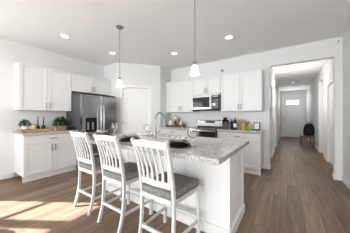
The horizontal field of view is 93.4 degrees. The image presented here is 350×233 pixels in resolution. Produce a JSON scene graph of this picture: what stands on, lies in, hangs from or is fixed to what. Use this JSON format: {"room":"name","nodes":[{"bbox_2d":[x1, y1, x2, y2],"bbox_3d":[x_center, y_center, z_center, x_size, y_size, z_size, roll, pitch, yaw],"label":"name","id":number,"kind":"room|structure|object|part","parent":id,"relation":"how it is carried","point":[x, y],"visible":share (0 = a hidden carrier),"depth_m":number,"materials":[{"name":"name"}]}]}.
{"room":"kitchen","nodes":[
{"label":"kitchen","id":0,"kind":"room"},
{"bbox_2d":[0,38,103,175],"bbox_3d":[-4.762,-0.150,1.248,0.140,2.740,9.110,0,0,34],"label":"wall","id":1,"kind":"structure","parent":0,"point":[11,52],"depth_m":3.37,"materials":[{"name":"white paint"}]},
{"bbox_2d":[0,172,14,179],"bbox_3d":[-3.524,1.170,2.933,0.014,0.100,0.990,0,0,34],"label":"baseboard","id":2,"kind":"structure","parent":1,"relation":"attached to","point":[12,174],"depth_m":3.25,"materials":[{"name":"white paint"}]},
{"bbox_2d":[14,62,70,110],"bbox_3d":[-2.845,-0.588,3.620,0.366,0.925,0.940,0,0,34],"label":"upper cabinet","id":3,"kind":"object","parent":1,"relation":"attached to","point":[36,88],"visible":1,"depth_m":3.44,"materials":[{"name":"white wood"}]},
{"bbox_3d":[-2.864,-0.588,3.349,0.020,0.917,0.463,0,0,34],"label":"door","id":4,"kind":"part","parent":3,"relation":"part of","materials":[{"name":"white wood"}]},
{"bbox_3d":[-2.601,-0.588,3.736,0.020,0.917,0.463,0,0,34],"label":"door","id":5,"kind":"part","parent":3,"relation":"part of","materials":[{"name":"white wood"}]},
{"bbox_2d":[71,73,109,95],"bbox_3d":[-2.287,-0.830,4.440,0.366,0.440,1.030,0,0,34],"label":"upper cabinet","id":6,"kind":"object","parent":1,"relation":"attached to","point":[80,83],"visible":0.94,"depth_m":4.29,"materials":[{"name":"white wood"}]},
{"bbox_3d":[-2.319,-0.830,4.151,0.020,0.432,0.508,0,0,34],"label":"door","id":7,"kind":"part","parent":6,"relation":"part of","materials":[{"name":"white wood"}]},
{"bbox_3d":[-2.031,-0.830,4.575,0.020,0.432,0.508,0,0,34],"label":"door","id":8,"kind":"part","parent":6,"relation":"part of","materials":[{"name":"white wood"}]},
{"bbox_2d":[104,63,115,97],"bbox_3d":[-1.927,-0.150,4.913,0.710,2.740,0.140,0,0,34],"label":"wall","id":9,"kind":"structure","parent":0,"point":[109,70],"depth_m":4.76,"materials":[{"name":"white paint"}]},
{"bbox_2d":[116,63,159,133],"bbox_3d":[-1.070,-0.150,4.846,1.259,2.740,0.120,0,0,-12],"label":"wall","id":10,"kind":"structure","parent":0,"point":[130,74],"depth_m":4.82,"materials":[{"name":"white paint"}]},
{"bbox_2d":[120,85,151,132],"bbox_3d":[-1.130,0.163,4.820,0.900,2.115,0.144,0,0,-12],"label":"door","id":11,"kind":"structure","parent":10,"relation":"in","point":[135,101],"depth_m":4.80,"materials":[{"name":"white paint"}]},
{"bbox_2d":[160,66,170,126],"bbox_3d":[-0.301,-0.150,5.232,0.120,2.740,0.675,0,0,34],"label":"wall","id":12,"kind":"structure","parent":0,"point":[165,73],"depth_m":5.05,"materials":[{"name":"white paint"}]},
{"bbox_2d":[0,0,349,90],"bbox_3d":[0.114,-1.580,3.459,5.740,0.120,18.550,0,0,34],"label":"ceiling","id":13,"kind":"structure","parent":0,"point":[153,29],"depth_m":2.82,"materials":[{"name":"white paint"}]},
{"bbox_2d":[60,34,69,37],"bbox_3d":[-2.077,-1.514,3.117,0.170,0.010,0.170,0,0,34],"label":"recessed light","id":14,"kind":"object","parent":13,"relation":"in","point":[61,35],"visible":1,"depth_m":3.11,"materials":[{"name":"white paint"}]},
{"bbox_2d":[116,25,123,86],"bbox_3d":[-0.938,-1.014,2.801,0.124,1.013,0.124,0,0,34],"label":"pendant light","id":15,"kind":"object","parent":13,"relation":"hanging from","point":[119,27],"visible":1,"depth_m":2.80,"materials":[{"name":"white glass"}]},
{"bbox_3d":[-0.938,-0.567,2.801,0.120,0.120,0.120,0,0,34],"label":"lamp shade","id":16,"kind":"part","parent":15,"relation":"part of","materials":[{"name":"white glass"}]},
{"bbox_3d":[-0.938,-1.075,2.801,0.010,0.830,0.010,0,0,12],"label":"rod","id":17,"kind":"part","parent":15,"relation":"part of","materials":[{"name":"silver metal"}]},
{"bbox_2d":[190,0,199,75],"bbox_3d":[0.241,-1.014,2.000,0.124,1.013,0.124,0,0,34],"label":"pendant light","id":18,"kind":"object","parent":13,"relation":"hanging from","point":[194,69],"visible":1,"depth_m":2.00,"materials":[{"name":"white glass"}]},
{"bbox_3d":[0.241,-1.075,2.000,0.010,0.830,0.010,0,0,12],"label":"rod","id":19,"kind":"part","parent":18,"relation":"part of","materials":[{"name":"silver metal"}]},
{"bbox_3d":[0.241,-0.567,2.000,0.120,0.120,0.120,0,0,34],"label":"lamp shade","id":20,"kind":"part","parent":18,"relation":"part of","materials":[{"name":"white glass"}]},
{"bbox_2d":[224,35,233,38],"bbox_3d":[1.032,-1.514,3.155,0.170,0.010,0.170,0,0,34],"label":"recessed light","id":21,"kind":"object","parent":13,"relation":"in","point":[227,36],"visible":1,"depth_m":3.15,"materials":[{"name":"white"}]},
{"bbox_2d":[0,137,349,232],"bbox_3d":[0.114,1.270,3.459,5.740,0.100,18.550,0,0,34],"label":"floor","id":22,"kind":"structure","parent":0,"point":[299,193],"depth_m":2.31,"materials":[{"name":"brown wood"}]},
{"bbox_2d":[14,132,76,182],"bbox_3d":[-2.730,0.783,3.545,0.636,0.874,0.935,0,0,34],"label":"base cabinet","id":23,"kind":"object","parent":22,"relation":"on","point":[40,156],"visible":0.84,"depth_m":3.28,"materials":[{"name":"white wood"}]},
{"bbox_3d":[-2.636,0.815,3.201,0.020,0.580,0.460,0,0,34],"label":"door","id":24,"kind":"part","parent":23,"relation":"part of","materials":[{"name":"white wood"}]},
{"bbox_2d":[12,129,77,135],"bbox_3d":[-2.736,0.326,3.536,0.640,0.040,0.963,0,0,34],"label":"countertop","id":25,"kind":"structure","parent":23,"relation":"on","point":[66,130],"depth_m":3.27,"materials":[{"name":"stone"}]},
{"bbox_2d":[18,127,51,132],"bbox_3d":[-2.816,0.268,3.328,0.200,0.075,0.490,0,0,34],"label":"serving board","id":26,"kind":"object","parent":25,"relation":"on","point":[46,128],"visible":1,"depth_m":3.25,"materials":[{"name":"brown wood"}]},
{"bbox_2d":[18,119,31,129],"bbox_3d":[-2.901,0.150,3.196,0.224,0.201,0.243,0,0,34],"label":"potted plant","id":27,"kind":"object","parent":26,"relation":"on","point":[24,126],"visible":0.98,"depth_m":3.16,"materials":[{"name":"green plant"}]},
{"bbox_2d":[29,124,36,128],"bbox_3d":[-2.805,0.202,3.260,0.111,0.096,0.091,0,0,-42],"label":"mug","id":28,"kind":"object","parent":26,"relation":"on","point":[33,126],"visible":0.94,"depth_m":3.23,"materials":[{"name":"beige ceramic"}]},
{"bbox_2d":[53,116,68,129],"bbox_3d":[-2.598,0.149,3.739,0.330,0.313,0.335,0,0,10],"label":"planter box","id":29,"kind":"object","parent":25,"relation":"on","point":[62,125],"visible":1,"depth_m":3.69,"materials":[{"name":"brown wood"}]},
{"bbox_3d":[-2.505,0.439,3.392,0.020,0.155,0.923,0,0,34],"label":"drawer","id":30,"kind":"part","parent":23,"relation":"part of","materials":[{"name":"white wood"}]},
{"bbox_3d":[-2.375,0.815,3.584,0.020,0.580,0.460,0,0,34],"label":"door","id":31,"kind":"part","parent":23,"relation":"part of","materials":[{"name":"white wood"}]},
{"bbox_2d":[66,93,116,167],"bbox_3d":[-2.100,0.344,4.240,0.860,1.753,0.910,0,0,34],"label":"refrigerator","id":32,"kind":"object","parent":22,"relation":"on","point":[89,113],"visible":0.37,"depth_m":3.92,"materials":[{"name":"grey metal"}]},
{"bbox_3d":[-1.970,0.000,3.875,0.075,1.000,0.452,0,0,34],"label":"door","id":33,"kind":"part","parent":32,"relation":"part of","materials":[{"name":"silver metal"}]},
{"bbox_3d":[-1.971,0.076,3.857,0.064,0.098,0.250,0,0,34],"label":"control panel","id":34,"kind":"part","parent":32,"relation":"part of","materials":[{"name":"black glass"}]},
{"bbox_3d":[-1.841,0.665,4.065,0.075,0.310,0.910,0,0,34],"label":"freezer drawer","id":35,"kind":"part","parent":32,"relation":"part of","materials":[{"name":"silver metal"}]},
{"bbox_3d":[-1.841,0.995,4.065,0.075,0.330,0.910,0,0,34],"label":"freezer drawer","id":36,"kind":"part","parent":32,"relation":"part of","materials":[{"name":"silver metal"}]},
{"bbox_3d":[-1.799,0.080,3.993,0.084,0.710,0.028,0,0,34],"label":"handle","id":37,"kind":"part","parent":32,"relation":"part of","materials":[{"name":"silver metal"}]},
{"bbox_3d":[-1.757,0.080,4.054,0.084,0.710,0.028,0,0,34],"label":"handle","id":38,"kind":"part","parent":32,"relation":"part of","materials":[{"name":"silver metal"}]},
{"bbox_3d":[-1.712,0.000,4.254,0.075,1.000,0.452,0,0,34],"label":"door","id":39,"kind":"part","parent":32,"relation":"part of","materials":[{"name":"silver metal"}]},
{"bbox_2d":[69,131,121,215],"bbox_3d":[-1.092,0.706,2.316,0.461,1.034,0.553,0,0,34],"label":"counter stool","id":40,"kind":"object","parent":22,"relation":"on","point":[92,165],"visible":0.9,"depth_m":2.15,"materials":[{"name":"white wood"}]},
{"bbox_3d":[-1.359,0.706,2.252,0.038,1.034,0.147,0,0,34],"label":"leg","id":41,"kind":"part","parent":40,"relation":"part of","materials":[{"name":"white wood"}]},
{"bbox_3d":[-1.233,0.233,2.108,0.392,0.074,0.046,0,0,34],"label":"rail","id":42,"kind":"part","parent":40,"relation":"part of","materials":[{"name":"white wood"}]},
{"bbox_3d":[-1.185,0.580,2.180,0.340,0.056,0.039,0,0,34],"label":"rail","id":43,"kind":"part","parent":40,"relation":"part of","materials":[{"name":"white wood"}]},
{"bbox_3d":[-1.053,0.706,2.044,0.038,1.034,0.147,0,0,34],"label":"leg","id":44,"kind":"part","parent":40,"relation":"part of","materials":[{"name":"white wood"}]},
{"bbox_3d":[-1.068,0.713,2.351,0.438,0.042,0.429,0,0,34],"label":"seat frame","id":45,"kind":"part","parent":40,"relation":"part of","materials":[{"name":"white wood"}]},
{"bbox_3d":[-1.063,0.652,2.358,0.461,0.078,0.450,0,0,34],"label":"seat","id":46,"kind":"part","parent":40,"relation":"part of","materials":[{"name":"grey fabric"}]},
{"bbox_2d":[93,133,152,232],"bbox_3d":[-0.610,0.706,1.976,0.461,1.034,0.553,0,0,34],"label":"counter stool","id":47,"kind":"object","parent":22,"relation":"on","point":[123,174],"visible":0.95,"depth_m":1.83,"materials":[{"name":"white wood"}]},
{"bbox_3d":[-0.876,0.706,1.912,0.038,1.034,0.147,0,0,34],"label":"leg","id":48,"kind":"part","parent":47,"relation":"part of","materials":[{"name":"white wood"}]},
{"bbox_3d":[-0.751,0.233,1.768,0.392,0.074,0.046,0,0,34],"label":"rail","id":49,"kind":"part","parent":47,"relation":"part of","materials":[{"name":"white wood"}]},
{"bbox_3d":[-0.702,0.580,1.840,0.340,0.056,0.039,0,0,34],"label":"rail","id":50,"kind":"part","parent":47,"relation":"part of","materials":[{"name":"white wood"}]},
{"bbox_3d":[-0.571,0.706,1.704,0.038,1.034,0.147,0,0,34],"label":"leg","id":51,"kind":"part","parent":47,"relation":"part of","materials":[{"name":"white wood"}]},
{"bbox_3d":[-0.581,0.652,2.019,0.461,0.078,0.450,0,0,34],"label":"seat","id":52,"kind":"part","parent":47,"relation":"part of","materials":[{"name":"grey fabric"}]},
{"bbox_3d":[-0.586,0.713,2.011,0.438,0.042,0.429,0,0,34],"label":"seat frame","id":53,"kind":"part","parent":47,"relation":"part of","materials":[{"name":"white wood"}]},
{"bbox_3d":[-0.645,0.956,2.297,0.034,0.528,0.039,0,0,34],"label":"leg","id":54,"kind":"part","parent":47,"relation":"part of","materials":[{"name":"white wood"}]},
{"bbox_3d":[-0.298,0.956,2.061,0.034,0.528,0.039,0,0,34],"label":"leg","id":55,"kind":"part","parent":47,"relation":"part of","materials":[{"name":"white wood"}]},
{"bbox_2d":[130,138,199,232],"bbox_3d":[-0.076,0.706,1.581,0.461,1.034,0.553,0,0,34],"label":"counter stool","id":56,"kind":"object","parent":22,"relation":"on","point":[169,188],"visible":1,"depth_m":1.46,"materials":[{"name":"white wood"}]},
{"bbox_3d":[-0.343,0.706,1.517,0.038,1.034,0.147,0,0,34],"label":"leg","id":57,"kind":"part","parent":56,"relation":"part of","materials":[{"name":"white wood"}]},
{"bbox_3d":[-0.218,0.233,1.373,0.392,0.074,0.046,0,0,34],"label":"rail","id":58,"kind":"part","parent":56,"relation":"part of","materials":[{"name":"white wood"}]},
{"bbox_3d":[-0.169,0.580,1.445,0.340,0.056,0.039,0,0,34],"label":"rail","id":59,"kind":"part","parent":56,"relation":"part of","materials":[{"name":"white wood"}]},
{"bbox_3d":[-0.112,0.956,1.903,0.034,0.528,0.039,0,0,34],"label":"leg","id":60,"kind":"part","parent":56,"relation":"part of","materials":[{"name":"white wood"}]},
{"bbox_3d":[-0.052,0.713,1.617,0.438,0.042,0.429,0,0,34],"label":"seat frame","id":61,"kind":"part","parent":56,"relation":"part of","materials":[{"name":"white wood"}]},
{"bbox_3d":[-0.038,0.706,1.310,0.038,1.034,0.147,0,0,34],"label":"leg","id":62,"kind":"part","parent":56,"relation":"part of","materials":[{"name":"white wood"}]},
{"bbox_3d":[-0.048,0.652,1.624,0.461,0.078,0.450,0,0,34],"label":"seat","id":63,"kind":"part","parent":56,"relation":"part of","materials":[{"name":"grey fabric"}]},
{"bbox_3d":[0.235,0.956,1.666,0.034,0.528,0.039,0,0,34],"label":"leg","id":64,"kind":"part","parent":56,"relation":"part of","materials":[{"name":"white wood"}]},
{"bbox_2d":[160,128,187,135],"bbox_3d":[0.098,0.783,4.837,0.975,0.874,0.636,0,0,34],"label":"base cabinet","id":65,"kind":"object","parent":22,"relation":"on","point":[162,131],"visible":0.1,"depth_m":4.58,"materials":[{"name":"white wood"}]},
{"bbox_2d":[158,126,188,129],"bbox_3d":[0.097,0.326,4.837,0.984,0.040,0.640,0,0,34],"label":"countertop","id":66,"kind":"structure","parent":65,"relation":"on","point":[164,127],"depth_m":4.59,"materials":[{"name":"stone"}]},
{"bbox_2d":[166,125,185,126],"bbox_3d":[0.022,0.283,5.014,0.600,0.045,0.200,0,0,34],"label":"wooden tray","id":67,"kind":"object","parent":66,"relation":"on","point":[166,125],"visible":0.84,"depth_m":4.90,"materials":[{"name":"brown wood"}]},
{"bbox_2d":[106,136,244,232],"bbox_3d":[-0.128,0.784,2.445,2.068,0.872,0.672,0,0,34],"label":"kitchen island","id":68,"kind":"object","parent":22,"relation":"on","point":[222,206],"visible":0.31,"depth_m":1.79,"materials":[{"name":"white wood"}]},
{"bbox_2d":[77,132,248,164],"bbox_3d":[-0.256,0.327,2.248,2.150,0.042,1.130,0,0,34],"label":"island countertop","id":69,"kind":"structure","parent":68,"relation":"on","point":[216,151],"depth_m":1.68,"materials":[{"name":"stone"}]},
{"bbox_2d":[112,123,117,135],"bbox_3d":[-0.911,0.203,2.493,0.090,0.205,0.090,0,0,34],"label":"wine glass","id":70,"kind":"object","parent":69,"relation":"on","point":[114,125],"visible":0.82,"depth_m":2.46,"materials":[{"name":"white"}]},
{"bbox_2d":[145,124,151,139],"bbox_3d":[-0.350,0.203,2.154,0.090,0.205,0.090,0,0,34],"label":"wine glass","id":71,"kind":"object","parent":69,"relation":"on","point":[148,128],"visible":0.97,"depth_m":2.12,"materials":[{"name":"white"}]},
{"bbox_2d":[153,112,165,137],"bbox_3d":[-0.194,0.117,2.434,0.133,0.377,0.268,0,0,34],"label":"faucet","id":72,"kind":"object","parent":69,"relation":"on","point":[164,121],"visible":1,"depth_m":2.36,"materials":[{"name":"silver metal"}]},
{"bbox_3d":[-0.224,0.072,2.455,0.025,0.287,0.234,0,0,34],"label":"spout","id":73,"kind":"part","parent":72,"relation":"part of","materials":[{"name":"silver metal"}]},
{"bbox_2d":[169,143,191,147],"bbox_3d":[0.036,0.297,1.716,0.284,0.016,0.284,0,0,34],"label":"charger plate","id":74,"kind":"object","parent":69,"relation":"on","point":[190,144],"visible":0.37,"depth_m":1.60,"materials":[{"name":"black ceramic"}]},
{"bbox_2d":[168,141,189,145],"bbox_3d":[0.036,0.279,1.716,0.244,0.022,0.244,0,0,34],"label":"dinner plate","id":75,"kind":"object","parent":74,"relation":"on","point":[187,142],"visible":0.6,"depth_m":1.65,"materials":[{"name":"black ceramic"}]},
{"bbox_2d":[169,140,187,142],"bbox_3d":[0.036,0.259,1.716,0.208,0.018,0.208,0,0,34],"label":"bowl","id":76,"kind":"object","parent":75,"relation":"on","point":[172,141],"visible":0.84,"depth_m":1.71,"materials":[{"name":"black ceramic"}]},
{"bbox_2d":[170,136,185,141],"bbox_3d":[0.036,0.235,1.716,0.167,0.051,0.123,0,0,9],"label":"napkin","id":77,"kind":"object","parent":76,"relation":"on","point":[178,139],"visible":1,"depth_m":1.70,"materials":[{"name":"fabric"}]},
{"bbox_2d":[188,126,196,147],"bbox_3d":[0.177,0.203,1.657,0.090,0.205,0.090,0,0,34],"label":"wine glass","id":78,"kind":"object","parent":69,"relation":"on","point":[192,132],"visible":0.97,"depth_m":1.63,"materials":[{"name":"clear glass"}]},
{"bbox_3d":[-0.575,0.297,2.108,0.284,0.016,0.284,0,0,34],"label":"charger plate","id":79,"kind":"object","parent":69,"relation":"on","visible":0},
{"bbox_2d":[120,137,139,139],"bbox_3d":[-0.575,0.279,2.107,0.244,0.022,0.244,0,0,34],"label":"dinner plate","id":80,"kind":"object","parent":79,"relation":"on","point":[121,138],"visible":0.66,"depth_m":2.02,"materials":[{"name":"black ceramic"}]},
{"bbox_2d":[121,135,136,137],"bbox_3d":[-0.575,0.259,2.107,0.208,0.018,0.208,0,0,34],"label":"bowl","id":81,"kind":"object","parent":80,"relation":"on","point":[125,136],"visible":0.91,"depth_m":2.12,"materials":[{"name":"black"}]},
{"bbox_2d":[123,133,136,136],"bbox_3d":[-0.575,0.235,2.107,0.167,0.051,0.123,0,0,9],"label":"napkin","id":82,"kind":"object","parent":81,"relation":"on","point":[127,134],"visible":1,"depth_m":2.09,"materials":[{"name":"fabric"}]},
{"bbox_3d":[0.700,0.784,1.869,0.024,0.872,0.622,0,0,34],"label":"panel","id":83,"kind":"part","parent":68,"relation":"part of","materials":[{"name":"white wood"}]},
{"bbox_2d":[187,120,221,137],"bbox_3d":[0.799,0.657,4.298,0.764,1.125,0.722,0,0,34],"label":"range","id":84,"kind":"object","parent":22,"relation":"on","point":[205,128],"visible":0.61,"depth_m":4.26,"materials":[{"name":"grey metal"}]},
{"bbox_2d":[187,127,221,129],"bbox_3d":[0.802,0.314,4.303,0.764,0.022,0.600,0,0,34],"label":"cooktop","id":85,"kind":"object","parent":84,"relation":"in","point":[198,128],"depth_m":4.17,"materials":[{"name":"silver glass"}]},
{"bbox_2d":[217,131,263,175],"bbox_3d":[1.529,0.783,3.864,0.915,0.874,0.636,0,0,34],"label":"base cabinet","id":86,"kind":"object","parent":22,"relation":"on","point":[254,151],"visible":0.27,"depth_m":3.50,"materials":[{"name":"white wood"}]},
{"bbox_3d":[1.376,0.439,3.640,0.903,0.155,0.020,0,0,34],"label":"drawer","id":87,"kind":"part","parent":86,"relation":"part of","materials":[{"name":"white wood"}]},
{"bbox_2d":[217,128,264,133],"bbox_3d":[1.539,0.326,3.857,0.941,0.040,0.640,0,0,34],"label":"countertop","id":88,"kind":"structure","parent":86,"relation":"on","point":[260,131],"depth_m":3.61,"materials":[{"name":"stone"}]},
{"bbox_2d":[222,117,228,128],"bbox_3d":[1.262,0.158,4.114,0.150,0.294,0.194,0,0,22],"label":"knife block","id":89,"kind":"object","parent":88,"relation":"on","point":[225,123],"visible":1,"depth_m":4.05,"materials":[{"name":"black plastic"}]},
{"bbox_2d":[233,118,236,128],"bbox_3d":[1.471,0.166,4.042,0.076,0.279,0.076,0,0,34],"label":"wine bottle","id":90,"kind":"object","parent":88,"relation":"on","point":[234,122],"visible":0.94,"depth_m":4.01,"materials":[{"name":"black glass"}]},
{"bbox_2d":[238,122,243,128],"bbox_3d":[1.633,0.218,4.084,0.150,0.170,0.046,0,0,34],"label":"cutting board","id":91,"kind":"object","parent":88,"relation":"on","point":[240,124],"visible":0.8,"depth_m":4.08,"materials":[{"name":"brown wood"}]},
{"bbox_2d":[238,119,246,128],"bbox_3d":[1.671,0.186,4.105,0.200,0.234,0.054,0,0,34],"label":"cutting board","id":92,"kind":"object","parent":88,"relation":"on","point":[239,120],"visible":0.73,"depth_m":4.09,"materials":[{"name":"brown wood"}]},
{"bbox_2d":[254,122,259,129],"bbox_3d":[1.887,0.222,3.806,0.130,0.168,0.101,0,0,28],"label":"picture frame","id":93,"kind":"object","parent":88,"relation":"on","point":[256,125],"visible":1,"depth_m":3.77,"materials":[{"name":"black plastic"}]},
{"bbox_3d":[1.564,0.815,3.512,0.450,0.580,0.020,0,0,34],"label":"door","id":94,"kind":"part","parent":86,"relation":"part of","materials":[{"name":"white wood"}]},
{"bbox_2d":[299,134,314,147],"bbox_3d":[5.514,0.995,6.922,0.430,0.450,1.050,0,0,34],"label":"bench","id":95,"kind":"object","parent":22,"relation":"on","point":[303,136],"visible":0.79,"depth_m":6.59,"materials":[{"name":"brown wood"}]},
{"bbox_2d":[303,122,313,135],"bbox_3d":[5.427,0.490,6.698,0.357,0.559,0.290,0,0,34],"label":"backpack","id":96,"kind":"object","parent":95,"relation":"on","point":[308,129],"visible":0.98,"depth_m":6.62,"materials":[{"name":"black fabric"}]},
{"bbox_2d":[171,36,342,175],"bbox_3d":[1.509,-0.150,4.337,4.120,2.740,0.120,0,0,34],"label":"wall","id":97,"kind":"structure","parent":0,"point":[323,49],"depth_m":3.81,"materials":[{"name":"white paint"}]},
{"bbox_2d":[166,79,197,112],"bbox_3d":[0.174,-0.588,4.950,0.983,0.925,0.366,0,0,34],"label":"upper cabinet","id":98,"kind":"object","parent":97,"relation":"attached to","point":[180,92],"depth_m":4.80,"materials":[{"name":"white wood"}]},
{"bbox_3d":[-0.148,-0.588,5.227,0.140,0.925,0.270,0,0,34],"label":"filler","id":99,"kind":"part","parent":98,"relation":"part of","materials":[{"name":"white wood"}]},
{"bbox_3d":[-0.018,-0.588,4.917,0.414,0.917,0.020,0,0,34],"label":"door","id":100,"kind":"part","parent":98,"relation":"part of","materials":[{"name":"white wood"}]},
{"bbox_3d":[0.328,-0.588,4.681,0.414,0.917,0.020,0,0,34],"label":"door","id":101,"kind":"part","parent":98,"relation":"part of","materials":[{"name":"white wood"}]},
{"bbox_2d":[193,75,220,94],"bbox_3d":[0.901,-0.815,4.457,0.766,0.470,0.366,0,0,34],"label":"upper cabinet","id":102,"kind":"object","parent":97,"relation":"attached to","point":[210,84],"visible":0.7,"depth_m":4.31,"materials":[{"name":"white wood"}]},
{"bbox_3d":[0.666,-0.815,4.451,0.376,0.462,0.020,0,0,34],"label":"door","id":103,"kind":"part","parent":102,"relation":"part of","materials":[{"name":"white wood"}]},
{"bbox_2d":[192,93,220,110],"bbox_3d":[0.873,-0.365,4.415,0.760,0.420,0.445,0,0,34],"label":"microwave","id":104,"kind":"object","parent":102,"relation":"attached to","point":[204,102],"visible":0.98,"depth_m":4.24,"materials":[{"name":"grey metal"}]},
{"bbox_3d":[0.701,-0.379,4.335,0.565,0.387,0.029,0,0,34],"label":"door","id":105,"kind":"part","parent":104,"relation":"part of","materials":[{"name":"silver metal"}]},
{"bbox_3d":[0.775,-0.555,4.272,0.760,0.040,0.012,0,0,34],"label":"trim","id":106,"kind":"part","parent":104,"relation":"part of","materials":[{"name":"silver metal"}]},
{"bbox_3d":[1.016,-0.379,4.121,0.192,0.387,0.029,0,0,34],"label":"control panel","id":107,"kind":"part","parent":104,"relation":"part of","materials":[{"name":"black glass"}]},
{"bbox_3d":[0.981,-0.815,4.238,0.376,0.462,0.020,0,0,34],"label":"door","id":108,"kind":"part","parent":102,"relation":"part of","materials":[{"name":"white wood"}]},
{"bbox_2d":[221,69,263,111],"bbox_3d":[1.600,-0.588,3.981,0.918,0.925,0.366,0,0,34],"label":"upper cabinet","id":109,"kind":"object","parent":97,"relation":"attached to","point":[242,91],"visible":1,"depth_m":3.83,"materials":[{"name":"white wood"}]},
{"bbox_3d":[1.335,-0.588,3.997,0.452,0.917,0.020,0,0,34],"label":"door","id":110,"kind":"part","parent":109,"relation":"part of","materials":[{"name":"white wood"}]},
{"bbox_3d":[1.712,-0.588,3.741,0.452,0.917,0.020,0,0,34],"label":"door","id":111,"kind":"part","parent":109,"relation":"part of","materials":[{"name":"white wood"}]},
{"bbox_2d":[264,164,341,180],"bbox_3d":[2.656,1.170,3.549,1.308,0.100,0.134,0,0,34],"label":"baseboard","id":112,"kind":"structure","parent":97,"relation":"attached to","point":[335,177],"depth_m":3.18,"materials":[{"name":"white paint"}]},
{"bbox_2d":[270,67,279,150],"bbox_3d":[4.236,-0.150,7.033,0.160,2.740,7.405,0,0,34],"label":"wall","id":113,"kind":"structure","parent":0,"point":[272,75],"depth_m":6.94,"materials":[{"name":"white paint"}]},
{"bbox_2d":[270,82,272,157],"bbox_3d":[2.590,0.163,4.551,0.149,2.115,0.930,0,0,34],"label":"door","id":114,"kind":"structure","parent":113,"relation":"in","point":[271,89],"depth_m":4.85,"materials":[{"name":"white paint"}]},
{"bbox_2d":[274,81,275,148],"bbox_3d":[3.712,-0.013,6.213,0.136,2.465,1.080,0,0,34],"label":"door","id":115,"kind":"structure","parent":113,"relation":"in","point":[274,81],"depth_m":5.73,"materials":[{"name":"white paint"}]},
{"bbox_2d":[280,90,305,136],"bbox_3d":[6.943,-0.150,9.754,1.500,2.740,0.140,0,0,34],"label":"wall","id":116,"kind":"structure","parent":0,"point":[294,91],"depth_m":9.72,"materials":[{"name":"white paint"}]},
{"bbox_2d":[281,93,304,137],"bbox_3d":[6.924,-0.045,9.726,1.120,2.530,0.167,0,0,34],"label":"door","id":117,"kind":"structure","parent":116,"relation":"in","point":[292,105],"depth_m":9.73,"materials":[{"name":"white paint"}]},
{"bbox_2d":[306,26,349,182],"bbox_3d":[2.394,-0.150,1.819,0.175,2.740,18.100,0,0,34],"label":"wall","id":118,"kind":"structure","parent":0,"point":[346,37],"depth_m":3.08,"materials":[{"name":"white paint"}]},
{"bbox_2d":[307,138,326,160],"bbox_3d":[5.380,1.170,6.319,0.014,0.100,7.300,0,0,34],"label":"baseboard","id":119,"kind":"structure","parent":118,"relation":"attached to","point":[308,139],"depth_m":6.16,"materials":[{"name":"white paint"}]},
{"bbox_2d":[318,74,324,154],"bbox_3d":[4.698,-0.013,5.210,0.136,2.465,1.030,0,0,34],"label":"door","id":120,"kind":"structure","parent":118,"relation":"in","point":[321,84],"depth_m":5.57,"materials":[{"name":"white paint"}]},
{"bbox_2d":[327,79,332,164],"bbox_3d":[3.928,0.163,4.089,0.149,2.115,0.910,0,0,34],"label":"door","id":121,"kind":"structure","parent":118,"relation":"in","point":[330,83],"depth_m":4.31,"materials":[{"name":"white paint"}]},
{"bbox_2d":[342,176,349,189],"bbox_3d":[0.201,1.170,-1.240,0.014,0.100,10.575,0,0,34],"label":"baseboard","id":122,"kind":"structure","parent":118,"relation":"attached to","point":[344,180],"depth_m":2.88,"materials":[{"name":"white paint"}]}
]}

